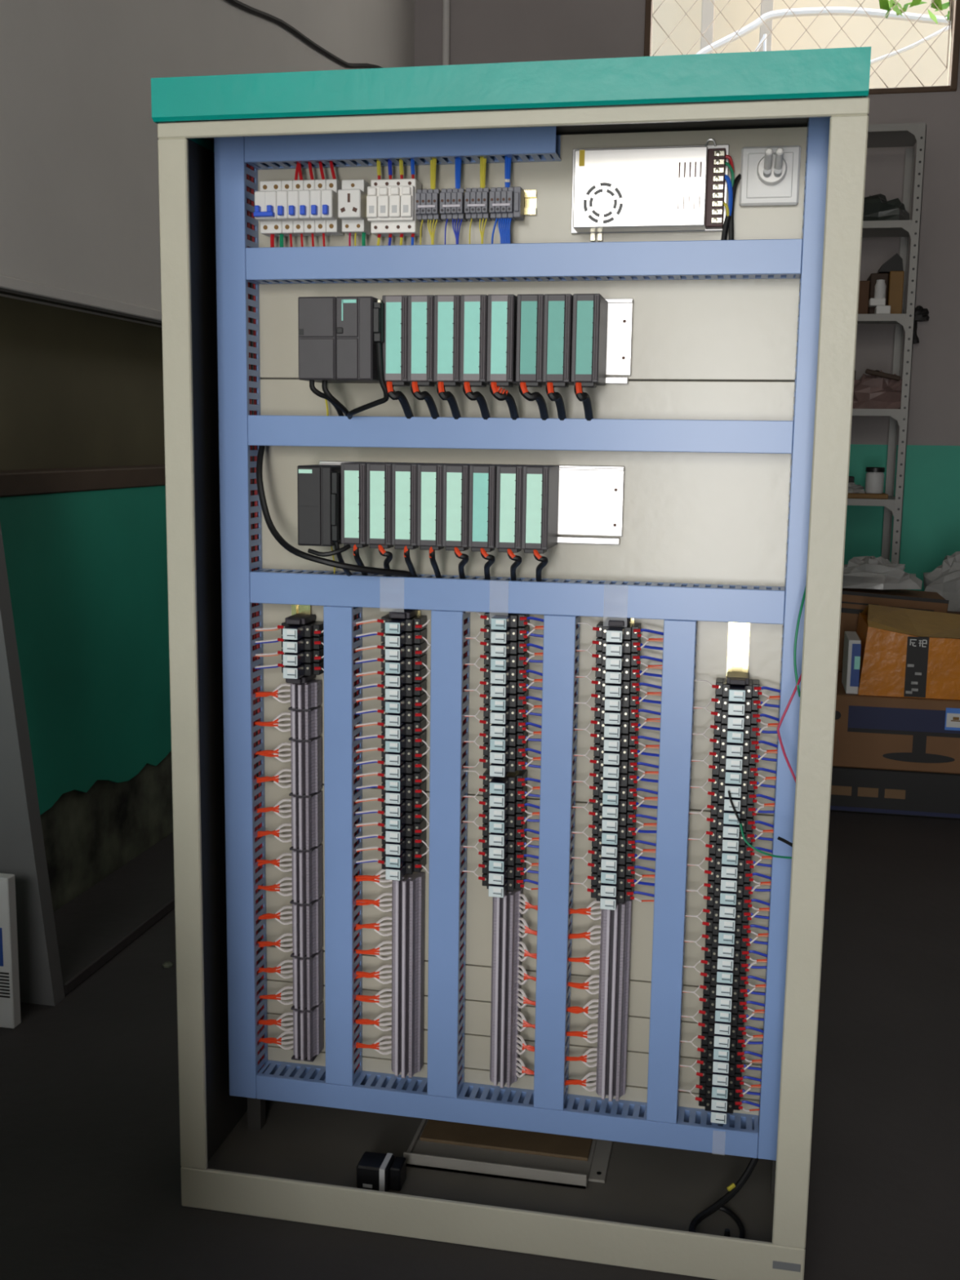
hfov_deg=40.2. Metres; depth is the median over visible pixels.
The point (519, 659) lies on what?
socket
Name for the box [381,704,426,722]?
socket
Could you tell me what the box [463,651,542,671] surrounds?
relay
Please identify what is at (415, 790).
socket
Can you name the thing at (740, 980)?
socket
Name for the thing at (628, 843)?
socket
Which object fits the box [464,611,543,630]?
relay
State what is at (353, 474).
module
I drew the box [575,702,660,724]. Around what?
relay
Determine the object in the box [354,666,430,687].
relay
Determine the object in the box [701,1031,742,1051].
socket
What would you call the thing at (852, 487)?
plastic bag
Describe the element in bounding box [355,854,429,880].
relay
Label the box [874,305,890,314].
box
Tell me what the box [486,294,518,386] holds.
module
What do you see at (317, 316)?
module
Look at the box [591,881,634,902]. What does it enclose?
socket
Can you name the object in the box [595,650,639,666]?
socket
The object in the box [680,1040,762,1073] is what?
relay
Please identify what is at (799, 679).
wire
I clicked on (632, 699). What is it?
socket
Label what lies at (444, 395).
cable
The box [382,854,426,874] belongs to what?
socket
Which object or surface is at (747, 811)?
socket
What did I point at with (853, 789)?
carton
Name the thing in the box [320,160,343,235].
circuit breaker
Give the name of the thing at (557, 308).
module
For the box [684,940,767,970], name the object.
relay
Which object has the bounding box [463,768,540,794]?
relay
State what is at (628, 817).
socket
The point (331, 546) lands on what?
wire
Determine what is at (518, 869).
socket
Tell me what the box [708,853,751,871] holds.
socket
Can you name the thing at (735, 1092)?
socket
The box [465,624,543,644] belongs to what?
relay
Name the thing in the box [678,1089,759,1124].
relay
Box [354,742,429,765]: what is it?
relay
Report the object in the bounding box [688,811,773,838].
relay
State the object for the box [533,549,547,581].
cable
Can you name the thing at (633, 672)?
socket
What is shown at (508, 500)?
module
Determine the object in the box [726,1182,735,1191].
tag
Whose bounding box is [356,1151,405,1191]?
block
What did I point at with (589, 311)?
module
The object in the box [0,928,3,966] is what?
print
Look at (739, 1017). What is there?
socket
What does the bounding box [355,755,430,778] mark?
relay
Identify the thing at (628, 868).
socket
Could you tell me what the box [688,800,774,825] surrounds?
relay
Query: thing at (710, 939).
socket
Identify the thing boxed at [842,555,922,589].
plastic bag
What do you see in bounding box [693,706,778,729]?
relay
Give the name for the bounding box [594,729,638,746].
socket
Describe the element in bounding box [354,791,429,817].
relay
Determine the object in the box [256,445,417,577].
cable
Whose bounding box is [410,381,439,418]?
cable
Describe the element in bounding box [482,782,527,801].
socket
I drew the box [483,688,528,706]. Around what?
socket
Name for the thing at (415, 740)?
socket
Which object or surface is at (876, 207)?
plastic bag
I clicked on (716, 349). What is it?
tall cabinet
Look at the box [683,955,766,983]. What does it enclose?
relay
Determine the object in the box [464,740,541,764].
relay
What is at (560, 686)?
duct
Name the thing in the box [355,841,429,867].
relay
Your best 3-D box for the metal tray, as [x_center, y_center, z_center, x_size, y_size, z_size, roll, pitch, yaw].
[0.062,0.883,2.343,0.345,0.025,0.255,3,9,11]
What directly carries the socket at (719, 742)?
attached to the relay at (733, 749)
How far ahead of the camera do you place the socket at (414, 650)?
2.11 m
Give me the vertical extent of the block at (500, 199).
0.150 m
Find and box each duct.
[213,137,267,1098]
[244,126,561,169]
[245,239,802,284]
[247,415,793,453]
[249,568,785,624]
[256,1060,758,1158]
[323,605,362,1085]
[426,609,470,1097]
[533,614,580,1110]
[646,619,697,1123]
[757,116,831,1160]
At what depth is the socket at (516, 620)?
2.07 m
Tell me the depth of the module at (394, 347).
1.97 m
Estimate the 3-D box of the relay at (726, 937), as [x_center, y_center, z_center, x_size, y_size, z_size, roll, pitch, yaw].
[0.394,0.454,2.089,0.103,0.022,0.104,-5,10,-33]
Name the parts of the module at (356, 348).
door, door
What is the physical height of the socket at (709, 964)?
0.020 m
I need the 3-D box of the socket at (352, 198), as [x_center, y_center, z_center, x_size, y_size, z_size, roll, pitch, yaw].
[-0.196,-0.656,2.040,0.037,0.115,0.060,3,9,11]
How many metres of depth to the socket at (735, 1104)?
2.12 m
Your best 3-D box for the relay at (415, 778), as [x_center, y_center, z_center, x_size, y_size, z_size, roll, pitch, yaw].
[-0.139,0.225,2.169,0.099,0.021,0.118,-6,11,-39]
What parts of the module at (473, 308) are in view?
door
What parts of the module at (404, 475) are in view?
door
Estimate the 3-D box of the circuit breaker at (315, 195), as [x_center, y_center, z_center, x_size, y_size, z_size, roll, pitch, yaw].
[-0.249,-0.676,2.043,0.018,0.151,0.068,3,9,11]
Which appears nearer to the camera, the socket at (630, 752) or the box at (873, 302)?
the socket at (630, 752)
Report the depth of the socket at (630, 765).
2.07 m
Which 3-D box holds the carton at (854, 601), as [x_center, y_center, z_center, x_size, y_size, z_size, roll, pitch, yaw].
[1.446,-0.049,5.092,0.659,0.344,0.302,3,9,11]
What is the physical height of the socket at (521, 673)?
0.020 m
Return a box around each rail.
[291,604,311,615]
[726,622,750,674]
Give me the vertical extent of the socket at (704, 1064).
0.020 m
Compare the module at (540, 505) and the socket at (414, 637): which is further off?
the socket at (414, 637)
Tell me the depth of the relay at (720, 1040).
2.10 m
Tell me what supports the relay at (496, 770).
attached to the rail
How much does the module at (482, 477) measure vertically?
0.131 m
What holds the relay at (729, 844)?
attached to the rail at (738, 645)
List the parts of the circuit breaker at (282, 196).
handle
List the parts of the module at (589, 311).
door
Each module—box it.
[297,296,352,382]
[297,464,341,546]
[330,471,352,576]
[336,296,382,383]
[340,462,381,547]
[366,462,399,548]
[382,295,410,386]
[391,462,431,549]
[407,294,436,386]
[417,462,450,550]
[433,294,462,386]
[442,463,481,551]
[459,294,489,386]
[468,463,504,551]
[483,768,527,789]
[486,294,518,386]
[495,464,533,552]
[515,293,545,386]
[520,464,559,553]
[542,293,573,387]
[570,293,608,387]
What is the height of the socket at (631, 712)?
0.020 m
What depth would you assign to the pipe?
6.43 m
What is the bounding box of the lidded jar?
[865,466,884,493]
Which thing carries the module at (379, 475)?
attached to the tall cabinet
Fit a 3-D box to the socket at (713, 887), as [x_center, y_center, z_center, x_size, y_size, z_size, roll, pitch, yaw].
[0.396,0.390,2.083,0.066,0.020,0.055,2,9,11]
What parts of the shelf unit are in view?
post, post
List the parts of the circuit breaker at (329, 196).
handle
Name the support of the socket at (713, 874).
attached to the relay at (726, 884)
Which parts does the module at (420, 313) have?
door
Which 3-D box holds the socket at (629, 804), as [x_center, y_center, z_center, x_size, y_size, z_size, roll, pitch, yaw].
[0.215,0.259,2.101,0.066,0.020,0.055,2,9,11]
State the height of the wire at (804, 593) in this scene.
0.177 m
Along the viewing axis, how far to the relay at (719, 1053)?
2.10 m
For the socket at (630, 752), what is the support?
attached to the relay at (610, 757)
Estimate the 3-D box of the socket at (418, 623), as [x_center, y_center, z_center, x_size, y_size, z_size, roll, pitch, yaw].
[-0.125,-0.028,2.129,0.066,0.020,0.055,3,9,11]
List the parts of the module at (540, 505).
door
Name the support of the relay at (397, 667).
attached to the rail
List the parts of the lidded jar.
lid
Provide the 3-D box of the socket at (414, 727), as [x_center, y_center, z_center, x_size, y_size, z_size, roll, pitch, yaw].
[-0.127,0.140,2.154,0.066,0.020,0.055,3,9,11]
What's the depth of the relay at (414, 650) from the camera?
2.11 m
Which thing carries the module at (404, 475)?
attached to the tall cabinet
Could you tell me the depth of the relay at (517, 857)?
2.12 m
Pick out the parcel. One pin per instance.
(904, 652)
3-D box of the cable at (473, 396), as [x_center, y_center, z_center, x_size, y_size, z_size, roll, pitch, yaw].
[0.002,-0.360,2.004,0.028,0.075,0.096,5,10,25]
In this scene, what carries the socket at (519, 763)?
attached to the relay at (496, 770)
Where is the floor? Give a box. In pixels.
[0,810,959,1279]
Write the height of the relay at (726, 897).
0.026 m
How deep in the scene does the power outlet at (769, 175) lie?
1.93 m
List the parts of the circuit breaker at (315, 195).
handle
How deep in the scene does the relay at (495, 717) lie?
2.09 m
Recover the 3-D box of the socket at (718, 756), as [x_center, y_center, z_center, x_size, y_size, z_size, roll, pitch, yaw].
[0.399,0.180,2.051,0.066,0.020,0.055,2,9,11]
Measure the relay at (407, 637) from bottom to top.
0.025 m
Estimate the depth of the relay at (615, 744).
2.06 m
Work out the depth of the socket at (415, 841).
2.16 m
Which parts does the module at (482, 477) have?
door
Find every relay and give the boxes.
[253,659,324,679]
[254,647,323,666]
[255,621,323,639]
[255,635,323,653]
[353,640,430,660]
[353,717,429,739]
[354,628,431,647]
[354,653,431,674]
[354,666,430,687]
[354,729,430,752]
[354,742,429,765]
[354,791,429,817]
[354,804,429,830]
[354,817,429,842]
[355,613,430,634]
[355,679,430,700]
[355,692,430,713]
[355,704,430,726]
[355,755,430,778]
[355,768,429,791]
[355,779,429,804]
[355,829,429,855]
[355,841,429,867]
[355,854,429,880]
[462,676,542,697]
[462,688,542,711]
[462,753,541,777]
[462,782,540,807]
[462,807,539,833]
[462,832,538,859]
[462,845,538,871]
[462,857,538,884]
[462,871,537,897]
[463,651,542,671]
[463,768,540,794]
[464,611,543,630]
[464,702,542,724]
[464,728,541,751]
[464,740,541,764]
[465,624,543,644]
[465,715,541,737]
[466,821,539,846]
[469,795,539,820]
[472,663,542,684]
[473,637,542,657]
[569,869,654,897]
[571,792,657,818]
[571,805,657,831]
[571,844,655,871]
[572,817,657,844]
[572,831,656,857]
[573,717,660,737]
[573,728,659,751]
[573,743,659,764]
[573,754,658,778]
[573,768,658,791]
[573,779,657,804]
[573,881,654,910]
[575,636,663,656]
[575,649,662,670]
[575,690,661,711]
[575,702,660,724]
[576,663,662,684]
[577,621,663,642]
[577,856,655,884]
[585,676,662,697]
[678,1081,760,1111]
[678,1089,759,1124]
[679,1056,761,1086]
[679,1064,760,1098]
[680,1031,763,1061]
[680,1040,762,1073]
[681,982,765,1009]
[681,991,764,1022]
[681,1007,764,1035]
[681,1015,763,1048]
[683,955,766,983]
[683,965,766,996]
[684,905,769,931]
[684,931,768,957]
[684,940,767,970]
[685,879,770,905]
[685,915,768,944]
[686,888,769,918]
[687,853,772,878]
[687,864,771,892]
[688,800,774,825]
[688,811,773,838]
[688,827,773,852]
[688,837,772,865]
[690,759,776,784]
[690,774,776,798]
[691,748,777,770]
[691,786,775,811]
[692,721,777,743]
[692,733,777,756]
[693,694,780,715]
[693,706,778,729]
[694,677,780,702]
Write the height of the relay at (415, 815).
0.025 m
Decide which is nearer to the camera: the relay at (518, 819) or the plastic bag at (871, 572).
the relay at (518, 819)
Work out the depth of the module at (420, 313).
1.97 m
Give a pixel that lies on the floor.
(91, 1175)
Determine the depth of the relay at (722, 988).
2.08 m
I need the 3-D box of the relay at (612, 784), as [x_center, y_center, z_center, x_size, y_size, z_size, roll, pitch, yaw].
[0.219,0.220,2.092,0.114,0.026,0.104,-4,10,-30]
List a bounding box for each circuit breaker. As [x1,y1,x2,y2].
[253,180,288,247]
[276,180,299,247]
[287,161,310,246]
[298,161,320,246]
[310,161,332,246]
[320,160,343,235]
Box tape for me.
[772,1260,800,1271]
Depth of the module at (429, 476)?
2.00 m
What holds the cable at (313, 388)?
attached to the module at (317, 316)
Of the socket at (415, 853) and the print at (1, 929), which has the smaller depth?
the socket at (415, 853)
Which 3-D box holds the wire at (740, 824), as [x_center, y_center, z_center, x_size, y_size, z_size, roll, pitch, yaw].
[0.432,0.304,1.956,0.102,0.042,0.013,9,12,44]
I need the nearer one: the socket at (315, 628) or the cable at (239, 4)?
the socket at (315, 628)
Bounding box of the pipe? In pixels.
[442,0,449,65]
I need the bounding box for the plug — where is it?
[346,298,389,419]
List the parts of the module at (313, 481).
door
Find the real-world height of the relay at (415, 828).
0.021 m
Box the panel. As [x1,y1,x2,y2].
[0,523,65,1005]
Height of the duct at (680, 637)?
0.824 m
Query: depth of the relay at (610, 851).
2.09 m
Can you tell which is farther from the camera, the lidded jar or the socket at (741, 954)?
the lidded jar
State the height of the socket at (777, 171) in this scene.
0.013 m
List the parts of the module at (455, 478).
door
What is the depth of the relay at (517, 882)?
2.13 m
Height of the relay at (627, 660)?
0.022 m
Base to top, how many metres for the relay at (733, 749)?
0.022 m
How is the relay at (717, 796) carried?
attached to the rail at (738, 645)
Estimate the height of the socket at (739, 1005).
0.020 m
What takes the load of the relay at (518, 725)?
attached to the rail
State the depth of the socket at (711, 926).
2.07 m
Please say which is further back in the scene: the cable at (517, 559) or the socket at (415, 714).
the socket at (415, 714)
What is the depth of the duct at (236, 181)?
2.16 m
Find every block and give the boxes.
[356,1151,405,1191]
[415,157,442,244]
[440,157,466,244]
[464,156,491,244]
[488,155,515,244]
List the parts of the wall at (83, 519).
sill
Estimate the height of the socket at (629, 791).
0.020 m
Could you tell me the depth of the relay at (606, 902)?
2.10 m
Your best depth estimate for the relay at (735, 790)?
2.03 m
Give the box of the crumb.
[162,960,173,968]
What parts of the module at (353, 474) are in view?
door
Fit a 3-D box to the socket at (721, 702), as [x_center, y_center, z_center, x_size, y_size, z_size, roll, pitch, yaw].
[0.400,0.096,2.038,0.066,0.020,0.055,2,9,11]
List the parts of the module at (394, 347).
door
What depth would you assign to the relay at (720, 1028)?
2.09 m
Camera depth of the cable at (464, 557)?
2.02 m
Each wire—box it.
[324,399,328,416]
[330,546,335,573]
[727,791,743,836]
[739,823,791,858]
[777,673,801,782]
[777,836,792,847]
[793,586,805,697]
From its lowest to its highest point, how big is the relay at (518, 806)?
0.022 m
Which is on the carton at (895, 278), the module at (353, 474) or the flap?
the flap
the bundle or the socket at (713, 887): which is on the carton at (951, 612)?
the bundle
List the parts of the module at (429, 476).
door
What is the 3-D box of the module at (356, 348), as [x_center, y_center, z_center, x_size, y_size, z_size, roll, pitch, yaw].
[-0.180,-0.464,2.035,0.057,0.124,0.115,3,9,11]
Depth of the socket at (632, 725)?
2.06 m
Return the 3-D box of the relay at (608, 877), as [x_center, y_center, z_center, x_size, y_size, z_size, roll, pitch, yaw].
[0.218,0.365,2.112,0.113,0.023,0.101,-4,10,-30]
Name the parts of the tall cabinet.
frame post, panel, rack rail, rail, rail, mounting panel, mounting panel, mounting panel, mounting panel, roof panel, mounting panel, mounting panel, din rail, mounting panel, rack rail, frame post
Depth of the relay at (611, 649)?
2.04 m
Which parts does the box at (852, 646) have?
blue panel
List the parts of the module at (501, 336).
door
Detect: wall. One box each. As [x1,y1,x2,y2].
[0,0,414,995]
[414,0,959,591]
[651,0,951,85]
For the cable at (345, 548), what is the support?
attached to the cable at (274, 532)
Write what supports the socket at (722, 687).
attached to the relay at (738, 693)
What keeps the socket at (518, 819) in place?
attached to the relay at (518, 819)
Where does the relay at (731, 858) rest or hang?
attached to the rail at (738, 645)
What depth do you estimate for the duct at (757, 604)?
2.06 m
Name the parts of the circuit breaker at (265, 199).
handle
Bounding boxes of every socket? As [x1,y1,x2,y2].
[281,621,323,637]
[281,635,323,650]
[281,647,323,662]
[281,659,324,675]
[337,179,369,245]
[381,613,426,631]
[381,628,426,644]
[381,640,426,657]
[381,653,426,671]
[381,666,426,684]
[381,679,426,696]
[381,692,426,709]
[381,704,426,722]
[381,717,426,735]
[381,729,426,748]
[381,742,426,760]
[381,755,426,773]
[381,768,426,786]
[381,779,426,799]
[381,791,426,811]
[382,804,426,824]
[382,817,426,836]
[382,829,426,848]
[382,841,426,862]
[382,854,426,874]
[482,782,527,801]
[482,795,527,814]
[482,807,526,827]
[482,821,526,840]
[482,832,526,853]
[482,846,526,866]
[482,857,526,878]
[482,872,525,891]
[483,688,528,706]
[483,702,528,719]
[483,715,528,733]
[483,728,528,746]
[483,740,527,759]
[483,753,527,772]
[484,612,529,627]
[484,624,528,640]
[484,637,528,654]
[484,651,528,667]
[484,663,528,680]
[484,676,528,693]
[591,817,635,839]
[591,834,635,852]
[591,844,635,864]
[591,856,635,877]
[591,869,634,890]
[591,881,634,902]
[592,779,636,799]
[592,792,636,813]
[592,805,635,826]
[593,743,637,760]
[593,756,637,773]
[593,768,636,786]
[594,703,639,720]
[594,717,638,733]
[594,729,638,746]
[595,621,640,639]
[595,636,640,653]
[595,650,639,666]
[595,663,639,680]
[595,677,639,693]
[595,690,639,706]
[698,1081,741,1101]
[698,1093,740,1113]
[699,1069,741,1088]
[700,1044,742,1063]
[700,1056,742,1076]
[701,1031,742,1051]
[702,982,745,1000]
[702,994,745,1013]
[702,1007,744,1026]
[702,1019,743,1039]
[703,968,746,988]
[704,943,747,962]
[704,955,746,975]
[705,931,747,950]
[706,893,749,911]
[706,905,749,924]
[706,918,748,937]
[707,866,751,884]
[707,879,750,897]
[708,840,751,858]
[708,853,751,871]
[709,827,752,845]
[710,800,754,819]
[710,814,753,832]
[711,761,755,779]
[711,774,755,792]
[711,788,754,805]
[712,748,756,765]
[713,721,757,738]
[713,734,756,752]
[714,708,758,725]
[715,677,759,697]
[715,694,759,711]
[763,168,771,177]
[773,168,782,177]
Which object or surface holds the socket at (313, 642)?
attached to the relay at (313, 642)
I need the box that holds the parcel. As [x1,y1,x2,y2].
[856,604,959,699]
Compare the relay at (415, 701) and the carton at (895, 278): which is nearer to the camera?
the relay at (415, 701)
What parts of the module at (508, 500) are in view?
door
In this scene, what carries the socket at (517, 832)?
attached to the relay at (517, 832)
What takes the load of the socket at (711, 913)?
attached to the relay at (727, 924)
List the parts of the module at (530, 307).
door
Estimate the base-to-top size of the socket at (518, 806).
0.020 m
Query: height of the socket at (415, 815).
0.020 m
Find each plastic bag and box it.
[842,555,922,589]
[847,482,865,493]
[852,368,910,409]
[862,193,910,221]
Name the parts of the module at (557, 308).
door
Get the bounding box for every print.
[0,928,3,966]
[362,1183,372,1188]
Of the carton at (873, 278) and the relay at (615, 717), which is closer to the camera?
the relay at (615, 717)
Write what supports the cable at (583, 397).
attached to the module at (589, 311)
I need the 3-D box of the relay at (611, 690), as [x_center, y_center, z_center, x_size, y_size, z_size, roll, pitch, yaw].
[0.221,0.070,2.068,0.113,0.023,0.101,-4,10,-30]
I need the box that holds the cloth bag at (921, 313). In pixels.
[912,305,929,344]
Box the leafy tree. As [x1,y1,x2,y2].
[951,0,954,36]
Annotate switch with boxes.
[336,327,342,333]
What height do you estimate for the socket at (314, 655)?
0.020 m
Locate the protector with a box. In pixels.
[366,158,421,245]
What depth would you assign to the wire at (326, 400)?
2.11 m
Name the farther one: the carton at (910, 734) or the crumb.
the carton at (910, 734)
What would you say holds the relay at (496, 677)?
attached to the rail
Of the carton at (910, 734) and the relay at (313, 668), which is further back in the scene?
the carton at (910, 734)
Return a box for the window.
[644,0,959,94]
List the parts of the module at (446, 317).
door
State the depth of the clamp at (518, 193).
1.99 m
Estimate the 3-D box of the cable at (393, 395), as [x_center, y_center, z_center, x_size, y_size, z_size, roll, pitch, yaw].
[-0.122,-0.366,2.030,0.030,0.075,0.094,3,9,11]
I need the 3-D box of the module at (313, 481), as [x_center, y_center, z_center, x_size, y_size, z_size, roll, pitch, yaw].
[-0.246,-0.216,2.087,0.056,0.124,0.113,3,9,11]
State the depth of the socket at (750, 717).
2.02 m
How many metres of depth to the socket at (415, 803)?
2.15 m
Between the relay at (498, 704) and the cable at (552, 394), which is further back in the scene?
the relay at (498, 704)
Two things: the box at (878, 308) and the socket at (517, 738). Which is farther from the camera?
the box at (878, 308)
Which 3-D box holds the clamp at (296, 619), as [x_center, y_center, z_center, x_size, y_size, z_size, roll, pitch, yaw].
[-0.297,-0.034,2.156,0.034,0.010,0.065,3,9,11]
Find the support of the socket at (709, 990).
attached to the relay at (722, 1002)
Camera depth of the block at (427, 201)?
2.01 m
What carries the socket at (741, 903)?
attached to the relay at (725, 910)
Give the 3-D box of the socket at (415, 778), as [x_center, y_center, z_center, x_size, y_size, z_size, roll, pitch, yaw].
[-0.127,0.225,2.167,0.066,0.020,0.055,3,9,11]
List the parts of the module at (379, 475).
door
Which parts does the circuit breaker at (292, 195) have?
handle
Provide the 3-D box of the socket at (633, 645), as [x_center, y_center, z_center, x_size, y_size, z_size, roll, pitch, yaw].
[0.217,0.006,2.063,0.066,0.020,0.055,2,9,11]
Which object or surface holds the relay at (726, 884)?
attached to the rail at (738, 645)
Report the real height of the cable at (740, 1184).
0.103 m
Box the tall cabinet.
[151,46,871,1279]
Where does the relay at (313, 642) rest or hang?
attached to the rail at (295, 609)
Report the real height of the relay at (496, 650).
0.023 m
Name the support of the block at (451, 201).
attached to the tall cabinet
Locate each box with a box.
[841,631,861,693]
[848,475,854,482]
[868,297,885,306]
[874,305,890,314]
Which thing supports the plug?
attached to the module at (356, 348)
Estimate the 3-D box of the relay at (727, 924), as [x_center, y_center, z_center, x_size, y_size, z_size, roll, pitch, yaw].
[0.393,0.435,2.088,0.103,0.025,0.107,-5,10,-33]
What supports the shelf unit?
on the floor
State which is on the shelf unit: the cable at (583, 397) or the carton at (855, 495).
the carton at (855, 495)
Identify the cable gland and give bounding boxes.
[724,1228,730,1236]
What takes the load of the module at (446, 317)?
attached to the tall cabinet
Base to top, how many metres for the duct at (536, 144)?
0.040 m
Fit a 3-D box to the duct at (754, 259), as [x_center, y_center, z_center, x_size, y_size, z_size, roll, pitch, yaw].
[0.054,-0.579,2.009,0.853,0.049,0.059,3,9,11]
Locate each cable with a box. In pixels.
[226,0,382,68]
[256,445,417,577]
[307,544,350,556]
[309,380,344,416]
[321,380,348,416]
[353,544,368,575]
[377,544,392,576]
[386,381,413,418]
[404,546,417,577]
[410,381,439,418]
[429,546,441,577]
[436,382,461,419]
[453,546,468,578]
[462,382,490,419]
[480,547,494,579]
[489,382,519,420]
[506,548,521,580]
[518,382,548,420]
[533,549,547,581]
[546,382,566,420]
[573,382,593,421]
[688,1157,759,1232]
[718,1205,745,1239]
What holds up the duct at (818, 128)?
attached to the tall cabinet
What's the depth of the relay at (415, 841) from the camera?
2.15 m
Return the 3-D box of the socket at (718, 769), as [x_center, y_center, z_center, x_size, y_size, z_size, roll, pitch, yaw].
[0.398,0.201,2.054,0.066,0.020,0.055,3,9,11]
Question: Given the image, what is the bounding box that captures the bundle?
[923,551,959,611]
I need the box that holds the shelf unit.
[847,122,926,564]
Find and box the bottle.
[874,279,886,297]
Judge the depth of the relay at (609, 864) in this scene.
2.09 m
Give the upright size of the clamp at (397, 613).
0.010 m
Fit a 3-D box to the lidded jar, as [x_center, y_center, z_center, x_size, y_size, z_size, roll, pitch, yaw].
[1.773,-0.718,5.884,0.084,0.116,0.084,3,9,11]
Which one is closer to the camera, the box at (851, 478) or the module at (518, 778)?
the module at (518, 778)
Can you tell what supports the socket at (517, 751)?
attached to the relay at (498, 757)
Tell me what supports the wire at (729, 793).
attached to the tall cabinet
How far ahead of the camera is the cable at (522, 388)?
1.95 m
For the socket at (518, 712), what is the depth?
2.09 m
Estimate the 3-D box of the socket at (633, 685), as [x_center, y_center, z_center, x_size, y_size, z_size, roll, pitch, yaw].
[0.217,0.070,2.072,0.066,0.020,0.055,3,9,11]
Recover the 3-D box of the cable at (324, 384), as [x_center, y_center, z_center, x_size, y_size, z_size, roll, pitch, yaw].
[-0.218,-0.370,2.057,0.018,0.073,0.081,6,10,31]
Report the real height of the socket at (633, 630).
0.020 m
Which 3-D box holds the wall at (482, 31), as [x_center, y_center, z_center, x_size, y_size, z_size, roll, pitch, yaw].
[1.744,-1.701,6.381,4.710,4.000,0.244,3,9,11]
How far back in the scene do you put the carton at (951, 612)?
5.25 m
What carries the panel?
on the floor
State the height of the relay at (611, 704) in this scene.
0.025 m
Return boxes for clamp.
[284,613,315,624]
[285,674,315,684]
[389,608,417,618]
[513,186,524,220]
[605,617,631,626]
[726,671,749,684]
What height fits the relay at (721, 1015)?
0.022 m
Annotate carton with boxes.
[830,766,959,819]
[832,671,959,773]
[837,587,949,671]
[847,491,888,498]
[857,280,870,314]
[866,273,888,314]
[886,271,904,313]
[946,610,959,614]
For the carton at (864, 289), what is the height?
0.152 m
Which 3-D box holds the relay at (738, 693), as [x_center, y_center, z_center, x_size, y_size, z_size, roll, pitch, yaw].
[0.399,0.075,2.031,0.103,0.022,0.104,-5,10,-33]
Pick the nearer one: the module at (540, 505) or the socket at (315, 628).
the module at (540, 505)
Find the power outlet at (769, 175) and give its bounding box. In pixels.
[728,145,800,239]
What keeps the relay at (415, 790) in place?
attached to the rail
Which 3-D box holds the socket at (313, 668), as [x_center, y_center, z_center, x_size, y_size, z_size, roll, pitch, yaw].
[-0.293,0.044,2.175,0.066,0.020,0.055,3,9,11]
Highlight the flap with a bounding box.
[877,253,903,273]
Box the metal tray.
[403,1118,613,1189]
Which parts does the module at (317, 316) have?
door, door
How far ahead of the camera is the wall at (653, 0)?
8.57 m
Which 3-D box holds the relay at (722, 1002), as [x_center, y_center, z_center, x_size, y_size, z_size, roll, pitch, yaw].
[0.392,0.561,2.107,0.103,0.026,0.107,-5,10,-33]
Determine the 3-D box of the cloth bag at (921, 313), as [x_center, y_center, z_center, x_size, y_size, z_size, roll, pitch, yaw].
[2.063,-1.482,6.167,0.097,0.179,0.081,3,9,11]
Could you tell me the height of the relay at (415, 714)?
0.025 m
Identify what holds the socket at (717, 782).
attached to the relay at (735, 790)
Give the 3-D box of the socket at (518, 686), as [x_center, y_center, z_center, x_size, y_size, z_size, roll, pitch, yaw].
[0.041,0.071,2.109,0.066,0.020,0.055,2,9,11]
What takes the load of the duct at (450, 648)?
attached to the tall cabinet
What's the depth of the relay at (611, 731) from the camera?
2.06 m
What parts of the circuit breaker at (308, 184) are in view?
handle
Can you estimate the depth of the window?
6.20 m
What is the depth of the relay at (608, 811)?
2.08 m
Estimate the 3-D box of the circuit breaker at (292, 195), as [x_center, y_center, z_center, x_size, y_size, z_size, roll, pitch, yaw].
[-0.285,-0.677,2.051,0.019,0.151,0.068,3,9,11]
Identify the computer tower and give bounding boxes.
[0,873,21,1028]

